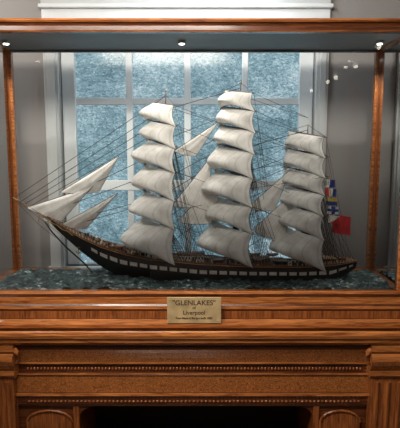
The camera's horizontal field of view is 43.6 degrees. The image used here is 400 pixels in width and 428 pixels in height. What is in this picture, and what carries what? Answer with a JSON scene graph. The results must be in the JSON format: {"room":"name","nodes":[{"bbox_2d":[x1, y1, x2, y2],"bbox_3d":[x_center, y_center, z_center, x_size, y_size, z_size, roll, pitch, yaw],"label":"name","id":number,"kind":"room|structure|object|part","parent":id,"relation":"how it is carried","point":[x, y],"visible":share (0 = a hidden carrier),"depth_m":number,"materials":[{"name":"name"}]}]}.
{"room":"museum","nodes":[
{"label":"museum","id":0,"kind":"room"},
{"bbox_2d":[0,0,399,274],"bbox_3d":[0.000,-0.158,3.004,4.800,2.750,0.200,0,7,0],"label":"wall","id":1,"kind":"structure","parent":0,"point":[350,76],"depth_m":2.87,"materials":[{"name":"paint"}]},
{"bbox_2d":[38,0,333,266],"bbox_3d":[-0.078,-0.474,2.842,1.634,1.663,0.098,0,7,0],"label":"window frame","id":2,"kind":"structure","parent":1,"relation":"attached to","point":[49,8],"depth_m":2.75,"materials":[{"name":"grey paint"}]},
{"bbox_2d":[75,53,298,261],"bbox_3d":[-0.072,-0.357,2.942,1.434,1.317,0.006,0,7,0],"label":"pane","id":3,"kind":"object","parent":1,"relation":"attached to","point":[98,75],"visible":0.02,"depth_m":2.91,"materials":[{"name":"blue glass"}]},
{"bbox_2d":[61,53,313,263],"bbox_3d":[-0.072,-0.356,2.933,1.438,1.321,0.050,0,7,0],"label":"window frame","id":4,"kind":"structure","parent":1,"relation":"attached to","point":[304,101],"depth_m":2.88,"materials":[{"name":"white paint"}]},
{"bbox_3d":[0.000,1.519,1.127,4.800,0.100,4.450,0,7,0],"label":"floor","id":5,"kind":"structure","parent":0,"visible":0},
{"bbox_2d":[0,330,399,427],"bbox_3d":[-0.033,0.882,2.514,2.244,0.811,0.568,0,7,0],"label":"fireplace mantel","id":6,"kind":"object","parent":5,"relation":"on","point":[49,378],"visible":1,"depth_m":2.29,"materials":[{"name":"brown wood"}]},
{"bbox_2d":[0,18,399,329],"bbox_3d":[-0.033,-0.177,2.407,1.993,1.350,0.512,0,7,0],"label":"glass display case","id":7,"kind":"object","parent":6,"relation":"on","point":[20,309],"visible":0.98,"depth_m":2.26,"materials":[{"name":"brown wood"}]},
{"bbox_2d":[167,297,220,322],"bbox_3d":[-0.026,0.428,2.222,0.240,0.120,0.006,0,7,0],"label":"name plaque","id":8,"kind":"object","parent":7,"relation":"attached to","point":[179,309],"visible":1,"depth_m":2.22,"materials":[{"name":"gold metal"}]},
{"bbox_2d":[0,268,393,288],"bbox_3d":[-0.033,0.320,2.484,1.847,0.068,0.382,0,7,0],"label":"sea","id":9,"kind":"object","parent":7,"relation":"in","point":[41,278],"visible":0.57,"depth_m":2.38,"materials":[{"name":"teal liquid"}]},
{"bbox_2d":[13,81,356,281],"bbox_3d":[-0.078,-0.143,2.438,1.699,0.988,0.288,0,7,0],"label":"model sailing ship","id":10,"kind":"object","parent":9,"relation":"on","point":[148,252],"visible":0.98,"depth_m":2.40,"materials":[{"name":"white fabric"}]},
{"bbox_3d":[-0.033,-0.823,2.326,1.993,0.049,0.492,0,7,0],"label":"frame","id":11,"kind":"part","parent":7,"relation":"part of","materials":[{"name":"brown wood"}]},
{"bbox_3d":[-0.033,-0.818,2.339,1.849,0.049,0.388,0,7,0],"label":"lid panel","id":12,"kind":"part","parent":7,"relation":"part of","materials":[{"name":"paint"}]}
]}

